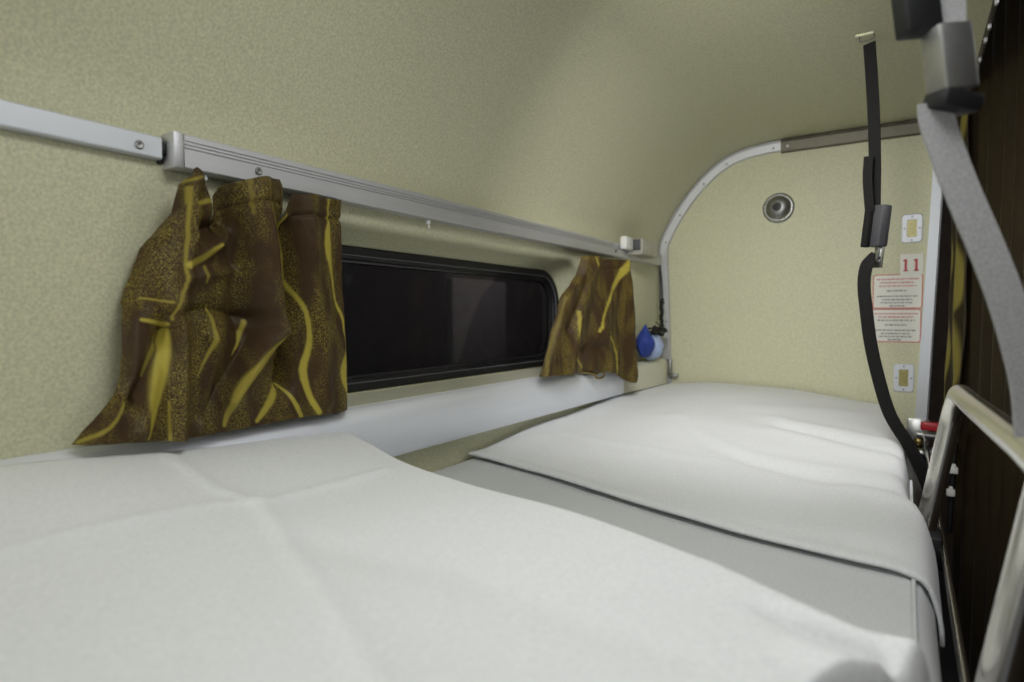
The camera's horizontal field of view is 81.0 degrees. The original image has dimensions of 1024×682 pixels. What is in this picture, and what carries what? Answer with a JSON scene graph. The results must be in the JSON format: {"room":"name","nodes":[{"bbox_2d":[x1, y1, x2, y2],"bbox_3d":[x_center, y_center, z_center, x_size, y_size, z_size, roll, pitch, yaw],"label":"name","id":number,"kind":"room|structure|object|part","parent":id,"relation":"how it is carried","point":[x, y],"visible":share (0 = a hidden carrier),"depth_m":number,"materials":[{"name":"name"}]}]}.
{"room":"train carriage","nodes":[
{"label":"train carriage","id":0,"kind":"room"},
{"bbox_2d":[0,129,658,471],"bbox_3d":[-0.646,0.172,0.384,0.064,0.725,4.120,2,3,33],"label":"wall","id":1,"kind":"structure","parent":0,"point":[75,220],"depth_m":0.62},
{"bbox_2d":[0,99,161,160],"bbox_3d":[-0.686,-0.198,0.236,0.016,0.024,1.053,2,3,33],"label":"wall strip","id":2,"kind":"object","parent":1,"relation":"attached to","point":[15,117],"visible":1,"depth_m":0.60,"materials":[{"name":"white metal"}]},
{"bbox_2d":[0,371,623,465],"bbox_3d":[-0.343,0.150,0.753,0.034,0.090,2.370,2,3,33],"label":"trim","id":3,"kind":"structure","parent":1,"relation":"attached to","point":[406,425],"depth_m":1.02,"materials":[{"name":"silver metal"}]},
{"bbox_2d":[162,131,661,265],"bbox_3d":[0.050,-0.243,1.345,0.028,0.041,1.598,2,3,33],"label":"rail","id":4,"kind":"object","parent":1,"relation":"attached to","point":[184,152],"visible":0.85,"depth_m":0.90,"materials":[{"name":"metal"}]},
{"bbox_2d":[156,143,165,164],"bbox_3d":[-0.396,-0.215,0.680,0.009,0.030,0.012,2,3,33],"label":"connector","id":5,"kind":"object","parent":4,"relation":"attached to","point":[160,162],"visible":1,"depth_m":0.68,"materials":[{"name":"black rubber"}]},
{"bbox_2d":[72,167,346,445],"bbox_3d":[-0.323,-0.048,0.728,0.064,0.309,0.354,2,3,33],"label":"window curtain","id":6,"kind":"object","parent":4,"relation":"hanging from","point":[234,320],"visible":1,"depth_m":0.72,"materials":[{"name":"brown fabric"}]},
{"bbox_2d":[539,256,637,382],"bbox_3d":[0.224,-0.043,1.537,0.058,0.350,0.566,2,3,35],"label":"window curtain","id":7,"kind":"object","parent":4,"relation":"hanging from","point":[593,328],"visible":1,"depth_m":1.53,"materials":[{"name":"brown fabric"}]},
{"bbox_2d":[620,236,656,258],"bbox_3d":[0.385,-0.278,1.784,0.050,0.047,0.208,2,3,33],"label":"fitting","id":8,"kind":"object","parent":4,"relation":"attached to","point":[643,248],"visible":1,"depth_m":1.74,"materials":[{"name":"white plastic"}]},
{"bbox_2d":[648,265,667,335],"bbox_3d":[0.471,-0.132,1.925,0.048,0.234,0.153,2,3,33],"label":"hanging cord","id":9,"kind":"object","parent":4,"relation":"hanging from","point":[655,330],"visible":0.98,"depth_m":1.98,"materials":[{"name":"black fabric"}]},
{"bbox_2d":[347,368,541,407],"bbox_3d":[-0.103,0.087,1.180,0.062,0.012,0.930,2,3,33],"label":"trim","id":10,"kind":"structure","parent":1,"relation":"attached to","point":[354,400],"depth_m":1.11,"materials":[{"name":"beige plastic"}]},
{"bbox_2d":[342,245,558,392],"bbox_3d":[-0.145,-0.044,1.199,0.020,0.243,0.952,2,3,33],"label":"window","id":11,"kind":"structure","parent":1,"relation":"in","point":[350,254],"depth_m":1.20,"materials":[{"name":"black rubber"}]},
{"bbox_2d":[581,371,604,378],"bbox_3d":[0.204,0.086,1.532,0.104,0.029,0.014,-2,3,-38],"label":"hook","id":12,"kind":"object","parent":1,"relation":"attached to","point":[583,372],"visible":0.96,"depth_m":1.53,"materials":[{"name":"gold metal"}]},
{"bbox_3d":[0.189,0.081,1.519,0.066,0.018,0.012,-2,3,-35],"label":"stem","id":13,"kind":"part","parent":12,"relation":"part of","materials":[{"name":"gold metal"}]},
{"bbox_2d":[623,357,667,392],"bbox_3d":[0.413,0.102,1.888,0.049,0.088,0.357,2,3,33],"label":"trim","id":14,"kind":"structure","parent":1,"relation":"attached to","point":[651,373],"depth_m":1.88,"materials":[{"name":"beige plastic"}]},
{"bbox_2d":[636,325,663,359],"bbox_3d":[0.431,0.005,1.889,0.075,0.116,0.144,2,3,33],"label":"pouch","id":15,"kind":"object","parent":14,"relation":"on","point":[649,346],"visible":0.91,"depth_m":1.84,"materials":[{"name":"blue fabric"}]},
{"bbox_2d":[904,421,970,681],"bbox_3d":[0.088,0.329,0.693,0.830,0.285,2.720,2,3,33],"label":"sleeping berth","id":16,"kind":"object","parent":1,"relation":"attached to","point":[952,657],"depth_m":0.75,"materials":[{"name":"black"}]},
{"bbox_2d":[432,457,940,681],"bbox_3d":[0.066,0.288,0.728,0.738,0.109,2.708,2,3,33],"label":"mattress","id":17,"kind":"object","parent":16,"relation":"on","point":[860,595],"visible":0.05,"depth_m":0.68,"materials":[{"name":"white fabric"}]},
{"bbox_2d":[0,432,930,681],"bbox_3d":[-0.304,0.194,0.153,0.712,0.147,1.308,2,3,33],"label":"sheet","id":18,"kind":"object","parent":17,"relation":"on","point":[332,556],"visible":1,"depth_m":0.41,"materials":[{"name":"white fabric"}]},
{"bbox_2d":[468,382,944,646],"bbox_3d":[0.473,0.222,1.333,0.744,0.125,1.238,2,3,33],"label":"sheet","id":19,"kind":"object","parent":17,"relation":"on","point":[809,471],"visible":0.97,"depth_m":1.04,"materials":[{"name":"white fabric"}]},
{"bbox_2d":[907,418,935,456],"bbox_3d":[1.090,0.264,1.595,0.068,0.100,0.093,2,3,33],"label":"berth latch","id":20,"kind":"object","parent":16,"relation":"attached to","point":[921,438],"visible":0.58,"depth_m":1.62,"materials":[{"name":"silver metal"}]},
{"bbox_3d":[1.107,0.262,1.636,0.050,0.100,0.006,2,3,33],"label":"plate","id":21,"kind":"part","parent":20,"relation":"part of","materials":[{"name":"silver metal"}]},
{"bbox_3d":[1.101,0.275,1.622,0.028,0.028,0.011,2,3,33],"label":"knob","id":22,"kind":"part","parent":20,"relation":"part of","materials":[{"name":"gold metal"}]},
{"bbox_3d":[1.050,0.296,1.474,0.056,0.285,0.232,1,3,27],"label":"red handle","id":23,"kind":"part","parent":16,"relation":"part of","materials":[{"name":"metal"}]},
{"bbox_3d":[1.014,0.338,1.383,0.016,0.210,0.012,2,3,33],"label":"rod","id":24,"kind":"part","parent":16,"relation":"part of","materials":[{"name":"black rubber"}]},
{"bbox_2d":[919,385,1023,681],"bbox_3d":[0.455,0.216,0.593,0.074,0.287,0.813,1,3,31],"label":"guard rail","id":25,"kind":"object","parent":16,"relation":"attached to","point":[1002,655],"visible":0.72,"depth_m":0.47,"materials":[{"name":"silver metal"}]},
{"bbox_2d":[930,527,942,569],"bbox_3d":[0.637,0.314,0.918,0.034,0.050,0.075,2,3,33],"label":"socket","id":26,"kind":"object","parent":25,"relation":"attached to","point":[935,532],"depth_m":0.88,"materials":[{"name":"black plastic"}]},
{"bbox_3d":[0.367,0.226,0.445,0.065,0.256,0.025,2,3,33],"label":"post","id":27,"kind":"part","parent":25,"relation":"part of","materials":[{"name":"silver metal"}]},
{"bbox_2d":[0,0,992,252],"bbox_3d":[-0.293,-0.376,0.130,0.870,0.410,4.120,2,3,33],"label":"ceiling","id":28,"kind":"structure","parent":0,"point":[594,118],"depth_m":1.03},
{"bbox_2d":[855,31,927,490],"bbox_3d":[0.729,-0.139,1.134,0.156,0.890,0.037,2,3,33],"label":"strap","id":29,"kind":"object","parent":28,"relation":"hanging from","point":[877,216],"visible":0.98,"depth_m":1.15,"materials":[{"name":"black fabric"}]},
{"bbox_2d":[944,114,969,400],"bbox_3d":[1.105,-0.193,1.486,0.023,0.802,0.152,1,3,25],"label":"curtain","id":30,"kind":"object","parent":28,"relation":"hanging from","point":[957,322],"visible":0.52,"depth_m":1.47,"materials":[{"name":"brown fabric"}]},
{"bbox_2d":[891,0,1023,436],"bbox_3d":[0.362,-0.242,0.470,0.114,0.630,0.039,2,3,33],"label":"strap","id":31,"kind":"object","parent":28,"relation":"hanging from","point":[948,51],"visible":1,"depth_m":0.47,"materials":[{"name":"fabric"}]},
{"bbox_2d":[977,0,998,70],"bbox_3d":[0.508,-0.564,0.541,0.008,0.027,1.900,2,3,33],"label":"track","id":32,"kind":"object","parent":28,"relation":"attached to","point":[995,3],"visible":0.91,"depth_m":1.13,"materials":[{"name":"metal"}]},
{"bbox_2d":[952,0,1023,681],"bbox_3d":[1.024,0.075,1.211,0.036,2.150,0.562,1,3,19],"label":"curtain","id":33,"kind":"object","parent":32,"relation":"hanging from","point":[989,485],"visible":0.67,"depth_m":1.33,"materials":[{"name":"brown fabric"}]},
{"bbox_2d":[658,135,932,451],"bbox_3d":[0.832,-0.046,1.861,0.776,1.137,0.025,2,3,33],"label":"wall","id":34,"kind":"structure","parent":0,"point":[755,300],"depth_m":1.82,"materials":[{"name":"beige plastic"}]},
{"bbox_2d":[667,359,677,377],"bbox_3d":[0.542,0.092,2.026,0.036,0.062,0.016,2,3,33],"label":"bracket","id":35,"kind":"object","parent":34,"relation":"attached to","point":[669,361],"visible":0.93,"depth_m":2.02,"materials":[{"name":"grey metal"}]},
{"bbox_2d":[658,140,780,382],"bbox_3d":[0.659,-0.231,1.946,0.382,0.770,0.010,2,3,33],"label":"trim","id":36,"kind":"structure","parent":34,"relation":"attached to","point":[730,160],"depth_m":1.99,"materials":[{"name":"metal"}]},
{"bbox_2d":[763,193,794,222],"bbox_3d":[0.811,-0.408,1.830,0.091,0.091,0.025,2,3,33],"label":"reading lamp","id":37,"kind":"object","parent":34,"relation":"attached to","point":[778,207],"visible":1,"depth_m":1.82,"materials":[{"name":"grey metal"}]},
{"bbox_2d":[781,119,920,152],"bbox_3d":[0.979,-0.586,1.717,0.386,0.042,0.016,2,3,33],"label":"trim","id":38,"kind":"structure","parent":34,"relation":"attached to","point":[909,128],"depth_m":1.72,"materials":[{"name":"metal"}]},
{"bbox_2d":[873,309,920,342],"bbox_3d":[1.077,-0.043,1.684,0.118,0.093,0.002,2,3,33],"label":"notice","id":39,"kind":"object","parent":34,"relation":"attached to","point":[891,325],"visible":0.95,"depth_m":1.68,"materials":[{"name":"white paper"}]},
{"bbox_2d":[875,320,914,340],"bbox_3d":[1.076,-0.031,1.685,0.095,0.059,0.001,2,3,33],"label":"print","id":40,"kind":"object","parent":39,"relation":"attached to","point":[886,330],"depth_m":1.68,"materials":[{"name":"grey"}]},
{"bbox_2d":[876,313,916,317],"bbox_3d":[1.077,-0.072,1.682,0.102,0.014,0.001,2,3,33],"label":"print","id":41,"kind":"object","parent":39,"relation":"on","point":[878,315],"depth_m":1.68,"materials":[{"name":"red paint"}]},
{"bbox_2d":[873,274,922,308],"bbox_3d":[1.078,-0.139,1.679,0.118,0.096,0.002,2,3,33],"label":"notice","id":42,"kind":"object","parent":34,"relation":"attached to","point":[893,291],"visible":1,"depth_m":1.68,"materials":[{"name":"white paper"}]},
{"bbox_2d":[877,290,915,306],"bbox_3d":[1.078,-0.119,1.679,0.097,0.047,0.001,2,3,33],"label":"print","id":43,"kind":"object","parent":42,"relation":"attached to","point":[885,298],"depth_m":1.68,"materials":[{"name":"grey"}]},
{"bbox_2d":[877,278,918,286],"bbox_3d":[1.077,-0.164,1.678,0.100,0.023,0.001,2,3,33],"label":"print","id":44,"kind":"object","parent":42,"relation":"on","point":[881,282],"depth_m":1.68,"materials":[{"name":"red paint"}]},
{"bbox_2d":[893,364,913,391],"bbox_3d":[1.094,0.103,1.676,0.049,0.079,0.006,2,3,33],"label":"latch plate","id":45,"kind":"object","parent":34,"relation":"attached to","point":[903,374],"visible":1,"depth_m":1.68,"materials":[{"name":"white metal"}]},
{"bbox_2d":[901,213,922,242],"bbox_3d":[1.102,-0.311,1.653,0.049,0.079,0.006,2,3,33],"label":"latch plate","id":46,"kind":"object","parent":34,"relation":"attached to","point":[912,224],"visible":1,"depth_m":1.65,"materials":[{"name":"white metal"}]},
{"bbox_2d":[900,253,923,274],"bbox_3d":[1.105,-0.212,1.658,0.053,0.058,0.003,2,3,33],"label":"number plate","id":47,"kind":"object","parent":34,"relation":"attached to","point":[910,264],"visible":1,"depth_m":1.66,"materials":[{"name":"white paper"}]},
{"bbox_2d":[915,169,942,419],"bbox_3d":[1.141,-0.166,1.637,0.057,0.876,0.060,2,3,33],"label":"trim","id":48,"kind":"structure","parent":34,"relation":"attached to","point":[932,260],"depth_m":1.62,"materials":[{"name":"white metal"}]},
{"bbox_2d":[928,195,955,573],"bbox_3d":[2.261,0.310,2.178,1.700,2.900,0.040,2,3,33],"label":"wall","id":49,"kind":"structure","parent":0,"point":[936,401],"depth_m":2.47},
{"label":"outside","id":50,"kind":"structure","parent":0,"visible":0},
{"bbox_2d":[342,263,546,374],"bbox_3d":[-0.524,-0.164,3.932,0.100,3.200,9.000,2,3,33],"label":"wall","id":51,"kind":"structure","parent":50,"point":[396,319],"depth_m":3.68,"materials":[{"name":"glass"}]},
{"bbox_2d":[447,278,505,363],"bbox_3d":[-0.237,-0.136,4.223,0.050,0.580,0.630,2,3,33],"label":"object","id":52,"kind":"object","parent":51,"relation":"attached to","point":[476,308],"depth_m":4.16,"materials":[{"name":"black glass"}]}
]}

